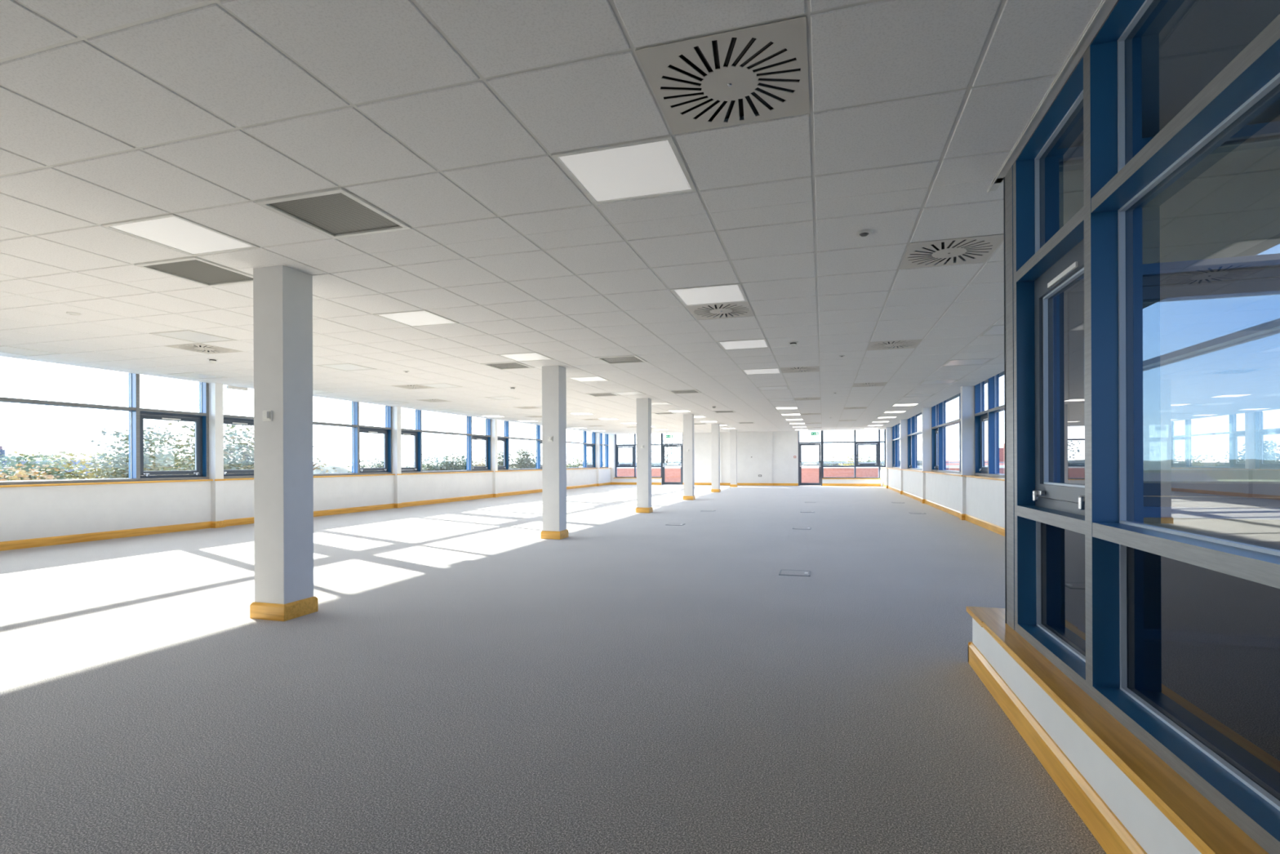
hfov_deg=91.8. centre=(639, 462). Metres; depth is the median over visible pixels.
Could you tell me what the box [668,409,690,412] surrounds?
recessed light
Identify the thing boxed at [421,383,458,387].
diffuser
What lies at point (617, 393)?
diffuser
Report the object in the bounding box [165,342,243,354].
ceiling vent
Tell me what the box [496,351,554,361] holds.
recessed light
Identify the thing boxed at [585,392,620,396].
ceiling vent
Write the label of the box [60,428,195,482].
slender tree
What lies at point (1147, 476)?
house
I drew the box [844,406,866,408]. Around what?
ceiling vent
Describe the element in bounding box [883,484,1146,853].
baseboard
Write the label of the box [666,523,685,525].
lid
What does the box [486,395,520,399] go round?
recessed light
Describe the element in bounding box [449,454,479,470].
tree
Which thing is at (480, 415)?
recessed light
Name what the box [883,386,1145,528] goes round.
wall
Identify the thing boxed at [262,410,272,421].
controller
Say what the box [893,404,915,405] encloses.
diffuser
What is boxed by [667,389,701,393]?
ceiling vent
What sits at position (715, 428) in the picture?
column
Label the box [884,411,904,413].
diffuser
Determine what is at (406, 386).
ceiling vent
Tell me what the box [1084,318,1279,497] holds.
window
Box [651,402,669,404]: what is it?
diffuser
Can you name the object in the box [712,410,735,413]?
ceiling vent
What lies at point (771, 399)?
diffuser
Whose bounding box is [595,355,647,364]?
ceiling vent
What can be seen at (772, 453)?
wall
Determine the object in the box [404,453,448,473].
tree
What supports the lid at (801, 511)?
on the floor
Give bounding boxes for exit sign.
[665,434,672,438]
[810,431,818,435]
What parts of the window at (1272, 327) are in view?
frame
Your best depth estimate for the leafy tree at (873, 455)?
56.57 m
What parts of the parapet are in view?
handrail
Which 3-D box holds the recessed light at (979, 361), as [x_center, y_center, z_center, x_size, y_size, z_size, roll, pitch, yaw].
[4.854,-1.491,9.211,0.588,0.023,0.588,0,0,16]
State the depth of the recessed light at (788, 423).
23.70 m
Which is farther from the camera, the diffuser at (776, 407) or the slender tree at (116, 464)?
the slender tree at (116, 464)
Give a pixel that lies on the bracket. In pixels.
(227, 386)
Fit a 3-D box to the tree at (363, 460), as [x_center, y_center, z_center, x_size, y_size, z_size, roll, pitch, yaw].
[-24.369,3.989,54.845,4.616,8.530,4.282,0,0,22]
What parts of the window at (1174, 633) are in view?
corner post, handle, pane, handle, pane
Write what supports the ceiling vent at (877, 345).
in the ceiling
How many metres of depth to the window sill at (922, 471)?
12.03 m
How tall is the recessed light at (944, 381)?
0.023 m
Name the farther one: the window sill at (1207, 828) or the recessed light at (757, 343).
the recessed light at (757, 343)
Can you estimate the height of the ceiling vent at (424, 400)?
0.124 m
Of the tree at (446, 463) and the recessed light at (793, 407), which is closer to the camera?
the recessed light at (793, 407)
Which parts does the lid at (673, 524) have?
carpet lid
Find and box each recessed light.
[0,345,61,355]
[101,213,260,256]
[148,329,237,343]
[166,372,226,378]
[312,389,334,393]
[316,363,376,371]
[373,309,459,327]
[375,400,408,404]
[436,408,461,411]
[480,415,506,417]
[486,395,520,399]
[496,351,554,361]
[516,420,535,422]
[551,135,697,204]
[566,376,608,382]
[569,412,594,414]
[600,417,618,419]
[613,391,645,395]
[651,401,671,404]
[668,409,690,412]
[670,282,747,306]
[716,338,769,350]
[742,367,781,374]
[756,386,789,390]
[774,406,798,408]
[781,413,800,415]
[785,418,803,420]
[788,422,804,424]
[877,416,897,417]
[883,410,906,413]
[892,403,919,406]
[919,379,958,384]
[942,358,993,366]
[979,324,1004,336]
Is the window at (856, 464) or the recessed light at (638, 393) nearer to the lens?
the recessed light at (638, 393)
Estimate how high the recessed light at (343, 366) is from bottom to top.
0.023 m
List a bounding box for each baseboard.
[0,482,611,551]
[611,482,880,486]
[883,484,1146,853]
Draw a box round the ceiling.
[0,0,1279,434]
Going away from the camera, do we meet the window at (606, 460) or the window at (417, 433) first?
the window at (417, 433)
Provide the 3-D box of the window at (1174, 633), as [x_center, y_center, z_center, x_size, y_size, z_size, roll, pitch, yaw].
[1.023,-0.342,-0.015,0.176,2.350,6.650,0,0,16]
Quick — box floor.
[0,484,1106,853]
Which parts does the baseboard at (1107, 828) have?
pilaster skirting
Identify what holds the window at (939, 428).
in the wall at (983, 499)
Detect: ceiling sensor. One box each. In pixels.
[66,311,80,315]
[856,229,872,236]
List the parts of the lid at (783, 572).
carpet lid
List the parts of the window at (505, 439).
frame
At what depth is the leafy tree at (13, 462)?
24.46 m
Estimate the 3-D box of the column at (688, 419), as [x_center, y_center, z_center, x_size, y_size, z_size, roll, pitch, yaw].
[1.502,-0.162,19.078,0.320,2.622,0.320,0,0,16]
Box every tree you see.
[0,450,186,484]
[0,453,85,480]
[0,461,89,479]
[0,462,89,484]
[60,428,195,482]
[93,463,160,478]
[100,455,195,471]
[114,419,253,480]
[159,431,319,478]
[313,451,337,473]
[340,459,377,472]
[362,457,383,475]
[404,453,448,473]
[422,455,461,471]
[433,451,466,472]
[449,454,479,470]
[465,453,484,471]
[479,451,514,471]
[511,448,536,468]
[511,448,541,468]
[528,455,542,468]
[566,455,591,467]
[618,434,682,466]
[813,449,843,465]
[829,454,884,465]
[838,452,866,465]
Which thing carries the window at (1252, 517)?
in the wall at (983, 499)
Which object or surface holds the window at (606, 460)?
in the wall at (26, 513)
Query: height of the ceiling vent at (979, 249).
0.124 m
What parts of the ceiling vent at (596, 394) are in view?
perforated panel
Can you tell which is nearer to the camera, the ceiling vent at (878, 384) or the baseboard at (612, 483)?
the ceiling vent at (878, 384)
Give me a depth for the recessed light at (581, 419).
21.02 m
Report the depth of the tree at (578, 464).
59.37 m
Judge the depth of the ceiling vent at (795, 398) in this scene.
14.47 m
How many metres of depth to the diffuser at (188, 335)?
7.13 m
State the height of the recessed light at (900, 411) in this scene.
0.023 m
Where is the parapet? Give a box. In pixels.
[578,462,1004,482]
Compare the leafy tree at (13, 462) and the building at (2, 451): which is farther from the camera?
the building at (2, 451)
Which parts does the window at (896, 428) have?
pane, pane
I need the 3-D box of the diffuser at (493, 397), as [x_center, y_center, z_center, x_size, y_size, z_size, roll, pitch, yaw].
[-3.101,-1.457,14.057,0.544,0.012,0.544,0,0,16]
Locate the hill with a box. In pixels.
[4,452,351,475]
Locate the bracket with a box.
[226,385,248,391]
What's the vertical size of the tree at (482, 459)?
8.984 m
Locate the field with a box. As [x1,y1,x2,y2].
[1216,479,1279,481]
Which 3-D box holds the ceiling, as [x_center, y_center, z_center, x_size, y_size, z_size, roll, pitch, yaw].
[0.195,-1.664,14.483,14.400,0.400,34.500,0,0,16]
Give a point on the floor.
(463, 679)
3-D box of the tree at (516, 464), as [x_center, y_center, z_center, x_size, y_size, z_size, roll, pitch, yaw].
[-11.440,3.447,58.798,3.245,9.512,3.360,0,0,-32]
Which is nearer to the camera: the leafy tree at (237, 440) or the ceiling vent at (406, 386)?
the ceiling vent at (406, 386)
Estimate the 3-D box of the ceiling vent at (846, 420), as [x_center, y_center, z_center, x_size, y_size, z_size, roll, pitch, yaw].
[7.433,-1.550,22.212,0.588,0.124,0.588,0,0,16]
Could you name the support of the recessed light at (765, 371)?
in the ceiling
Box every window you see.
[0,373,208,484]
[223,401,392,478]
[400,409,491,473]
[497,420,542,471]
[566,431,595,468]
[600,433,608,467]
[615,433,662,477]
[822,429,885,478]
[892,422,900,468]
[907,414,922,470]
[931,393,960,473]
[974,373,1004,477]
[1003,0,1279,853]
[1051,120,1279,549]
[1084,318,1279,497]
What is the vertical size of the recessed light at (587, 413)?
0.023 m
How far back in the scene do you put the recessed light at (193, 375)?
10.31 m
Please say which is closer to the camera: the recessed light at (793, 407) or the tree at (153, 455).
the recessed light at (793, 407)
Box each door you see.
[661,433,683,484]
[798,430,822,485]
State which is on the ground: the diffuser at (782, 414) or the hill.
the hill
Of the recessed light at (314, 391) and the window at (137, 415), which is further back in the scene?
the recessed light at (314, 391)
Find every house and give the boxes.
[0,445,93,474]
[946,443,1004,465]
[1143,472,1219,497]
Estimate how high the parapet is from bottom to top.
1.155 m
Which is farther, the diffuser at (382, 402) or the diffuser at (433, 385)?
the diffuser at (382, 402)
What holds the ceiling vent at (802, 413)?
in the ceiling
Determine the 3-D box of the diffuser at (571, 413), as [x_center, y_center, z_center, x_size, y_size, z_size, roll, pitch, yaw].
[-1.745,-1.462,18.661,0.544,0.012,0.544,0,0,16]
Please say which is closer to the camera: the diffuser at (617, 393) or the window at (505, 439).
the diffuser at (617, 393)
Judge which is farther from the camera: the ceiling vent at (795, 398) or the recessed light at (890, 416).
the recessed light at (890, 416)
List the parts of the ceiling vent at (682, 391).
perforated panel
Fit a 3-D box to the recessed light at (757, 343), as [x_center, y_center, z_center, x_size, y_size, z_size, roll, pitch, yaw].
[1.298,-1.477,7.757,0.588,0.023,0.588,0,0,16]
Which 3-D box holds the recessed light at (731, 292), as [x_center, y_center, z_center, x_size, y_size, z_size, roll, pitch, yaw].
[0.620,-1.474,5.455,0.588,0.023,0.588,0,0,16]
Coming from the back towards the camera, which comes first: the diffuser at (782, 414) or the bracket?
the diffuser at (782, 414)
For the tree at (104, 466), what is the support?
on the ground
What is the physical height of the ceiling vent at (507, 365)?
0.018 m
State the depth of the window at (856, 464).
29.05 m
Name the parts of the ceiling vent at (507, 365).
perforated panel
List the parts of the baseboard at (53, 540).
pilaster skirting, pilaster skirting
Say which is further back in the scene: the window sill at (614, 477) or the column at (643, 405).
the window sill at (614, 477)
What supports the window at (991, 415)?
in the wall at (983, 499)
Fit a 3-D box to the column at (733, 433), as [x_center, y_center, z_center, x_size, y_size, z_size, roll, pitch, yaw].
[4.317,-0.173,28.634,0.320,2.622,0.320,0,0,16]
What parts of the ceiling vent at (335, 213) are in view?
perforated panel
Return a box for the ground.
[337,464,577,471]
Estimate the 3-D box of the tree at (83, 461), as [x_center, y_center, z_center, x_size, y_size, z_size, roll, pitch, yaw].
[-23.271,3.885,26.463,6.563,8.729,7.463,0,0,2]
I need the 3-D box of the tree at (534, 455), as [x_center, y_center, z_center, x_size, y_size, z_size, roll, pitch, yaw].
[-9.951,3.765,59.614,3.745,8.867,3.979,0,0,-20]
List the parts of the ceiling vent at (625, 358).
perforated panel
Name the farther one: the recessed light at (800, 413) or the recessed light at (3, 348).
the recessed light at (800, 413)
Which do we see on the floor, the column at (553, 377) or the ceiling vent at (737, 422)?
the column at (553, 377)
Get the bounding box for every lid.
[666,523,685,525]
[778,568,810,576]
[792,526,811,528]
[800,511,814,512]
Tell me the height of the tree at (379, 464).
8.649 m
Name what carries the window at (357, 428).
in the wall at (26, 513)
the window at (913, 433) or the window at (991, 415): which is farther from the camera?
the window at (913, 433)
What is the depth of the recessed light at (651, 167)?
3.11 m
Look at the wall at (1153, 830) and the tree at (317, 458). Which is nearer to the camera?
the wall at (1153, 830)
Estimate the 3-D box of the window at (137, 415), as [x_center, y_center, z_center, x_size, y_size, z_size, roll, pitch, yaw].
[-8.559,-0.642,8.936,0.167,1.900,4.820,0,0,16]
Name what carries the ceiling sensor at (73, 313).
attached to the ceiling
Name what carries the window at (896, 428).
in the wall at (983, 499)
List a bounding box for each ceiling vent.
[133,256,253,287]
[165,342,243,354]
[254,186,411,239]
[390,384,434,389]
[419,399,452,402]
[480,361,534,369]
[515,406,539,408]
[527,415,542,417]
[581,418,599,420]
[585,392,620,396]
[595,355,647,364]
[635,16,809,134]
[652,412,675,414]
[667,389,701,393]
[685,301,755,319]
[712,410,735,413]
[737,422,754,423]
[780,365,819,373]
[793,397,820,400]
[801,413,821,414]
[839,419,856,421]
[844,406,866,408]
[852,382,887,386]
[866,338,922,350]
[899,234,1004,269]
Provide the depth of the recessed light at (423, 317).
6.29 m
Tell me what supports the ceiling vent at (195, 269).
in the ceiling
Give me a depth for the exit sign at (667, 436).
31.40 m
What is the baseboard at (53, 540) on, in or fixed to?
attached to the wall at (26, 513)
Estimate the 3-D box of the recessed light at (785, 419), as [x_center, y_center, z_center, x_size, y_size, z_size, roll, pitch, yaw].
[5.367,-1.493,21.570,0.588,0.023,0.588,0,0,16]
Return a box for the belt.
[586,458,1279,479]
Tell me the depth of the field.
244.09 m
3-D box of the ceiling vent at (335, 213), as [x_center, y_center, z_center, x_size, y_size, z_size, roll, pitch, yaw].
[-1.785,-1.457,3.661,0.588,0.018,0.588,0,0,16]
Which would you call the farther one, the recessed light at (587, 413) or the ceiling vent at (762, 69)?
the recessed light at (587, 413)
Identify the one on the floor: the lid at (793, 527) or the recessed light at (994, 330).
the lid at (793, 527)
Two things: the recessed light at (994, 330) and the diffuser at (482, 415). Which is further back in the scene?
the diffuser at (482, 415)
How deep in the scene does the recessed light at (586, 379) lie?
10.91 m
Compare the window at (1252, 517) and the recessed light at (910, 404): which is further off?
the recessed light at (910, 404)
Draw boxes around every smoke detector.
[207,358,217,363]
[788,341,798,346]
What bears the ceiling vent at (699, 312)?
in the ceiling
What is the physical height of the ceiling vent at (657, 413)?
0.018 m
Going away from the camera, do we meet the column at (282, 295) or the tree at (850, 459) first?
the column at (282, 295)
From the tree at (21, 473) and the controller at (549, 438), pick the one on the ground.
the tree at (21, 473)
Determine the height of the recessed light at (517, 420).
0.023 m
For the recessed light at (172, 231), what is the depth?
3.96 m
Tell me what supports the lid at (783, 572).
on the floor
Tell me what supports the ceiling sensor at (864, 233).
attached to the ceiling
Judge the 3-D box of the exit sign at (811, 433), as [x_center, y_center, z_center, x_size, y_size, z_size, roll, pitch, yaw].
[8.282,-1.384,29.405,0.380,0.223,0.044,0,0,16]
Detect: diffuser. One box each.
[155,330,231,342]
[323,364,371,370]
[377,400,406,403]
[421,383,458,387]
[481,415,499,417]
[489,396,518,399]
[571,413,589,414]
[615,391,643,395]
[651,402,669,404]
[768,398,792,400]
[776,407,796,408]
[782,413,799,415]
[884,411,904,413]
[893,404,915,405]
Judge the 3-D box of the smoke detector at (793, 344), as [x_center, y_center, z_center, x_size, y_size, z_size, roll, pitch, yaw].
[1.874,-1.443,7.588,0.118,0.055,0.118,0,0,16]
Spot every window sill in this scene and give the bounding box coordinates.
[0,467,611,487]
[613,477,880,479]
[882,466,1217,497]
[966,605,1268,853]
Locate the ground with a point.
(344, 467)
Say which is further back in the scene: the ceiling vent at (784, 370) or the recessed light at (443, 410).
the recessed light at (443, 410)
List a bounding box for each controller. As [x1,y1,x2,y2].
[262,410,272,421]
[547,436,552,441]
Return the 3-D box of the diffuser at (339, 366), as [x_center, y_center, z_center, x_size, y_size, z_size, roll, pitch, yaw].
[-4.457,-1.452,9.453,0.544,0.012,0.544,0,0,16]
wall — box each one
[0,382,610,542]
[603,429,886,486]
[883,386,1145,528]
[972,617,1201,853]
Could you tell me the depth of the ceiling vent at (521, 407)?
16.54 m
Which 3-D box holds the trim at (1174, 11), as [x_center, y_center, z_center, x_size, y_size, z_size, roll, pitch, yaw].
[1.100,-1.597,-0.013,0.270,0.140,6.600,0,0,16]
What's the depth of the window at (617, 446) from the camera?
32.19 m
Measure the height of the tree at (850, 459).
9.000 m
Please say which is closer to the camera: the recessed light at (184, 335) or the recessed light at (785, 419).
the recessed light at (184, 335)
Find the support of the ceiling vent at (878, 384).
in the ceiling
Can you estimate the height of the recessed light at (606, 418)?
0.023 m
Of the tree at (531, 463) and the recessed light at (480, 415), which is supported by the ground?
the tree at (531, 463)
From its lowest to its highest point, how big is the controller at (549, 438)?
0.080 m
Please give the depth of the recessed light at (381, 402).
14.86 m
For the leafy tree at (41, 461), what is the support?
on the ground
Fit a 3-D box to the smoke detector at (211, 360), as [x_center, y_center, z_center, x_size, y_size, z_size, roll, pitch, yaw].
[-5.947,-1.410,8.641,0.128,0.060,0.128,0,0,16]
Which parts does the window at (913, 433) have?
pane, pane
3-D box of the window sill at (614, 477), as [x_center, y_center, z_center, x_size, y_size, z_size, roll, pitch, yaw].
[4.902,0.791,30.535,13.020,0.030,0.210,0,0,16]
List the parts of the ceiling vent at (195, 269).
perforated panel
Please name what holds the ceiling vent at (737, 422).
in the ceiling
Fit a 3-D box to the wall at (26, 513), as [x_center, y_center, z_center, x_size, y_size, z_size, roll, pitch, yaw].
[-6.351,-0.229,16.257,0.370,2.818,33.600,0,0,16]
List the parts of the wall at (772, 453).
corner panel, panel, corner panel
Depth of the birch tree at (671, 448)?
47.33 m
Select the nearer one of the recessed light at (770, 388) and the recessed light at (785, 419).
the recessed light at (770, 388)
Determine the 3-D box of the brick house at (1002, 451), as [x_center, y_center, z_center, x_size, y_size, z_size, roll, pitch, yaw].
[32.114,3.180,55.177,10.600,9.700,8.600,0,0,5]
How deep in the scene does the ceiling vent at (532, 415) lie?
19.78 m
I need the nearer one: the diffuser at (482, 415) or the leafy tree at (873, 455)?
the diffuser at (482, 415)
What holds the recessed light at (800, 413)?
in the ceiling
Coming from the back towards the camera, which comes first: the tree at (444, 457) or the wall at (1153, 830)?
the tree at (444, 457)
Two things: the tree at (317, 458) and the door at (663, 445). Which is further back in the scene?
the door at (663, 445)
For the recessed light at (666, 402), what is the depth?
15.53 m
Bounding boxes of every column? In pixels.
[249,265,318,621]
[540,365,568,539]
[635,397,653,512]
[682,413,695,499]
[711,423,720,492]
[729,430,737,487]
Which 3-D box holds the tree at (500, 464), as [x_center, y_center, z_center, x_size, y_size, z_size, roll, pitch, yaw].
[-13.067,3.590,58.636,4.285,9.240,3.933,0,0,-38]
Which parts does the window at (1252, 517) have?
pane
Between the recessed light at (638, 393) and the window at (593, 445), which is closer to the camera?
the recessed light at (638, 393)
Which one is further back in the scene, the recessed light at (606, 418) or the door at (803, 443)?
the door at (803, 443)
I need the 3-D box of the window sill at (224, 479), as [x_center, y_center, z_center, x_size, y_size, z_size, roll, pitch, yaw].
[-6.233,0.315,16.223,0.170,0.029,33.600,0,0,16]
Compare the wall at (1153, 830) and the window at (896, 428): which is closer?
the wall at (1153, 830)
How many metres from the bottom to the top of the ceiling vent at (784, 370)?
0.124 m
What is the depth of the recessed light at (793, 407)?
16.86 m
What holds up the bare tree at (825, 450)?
on the ground

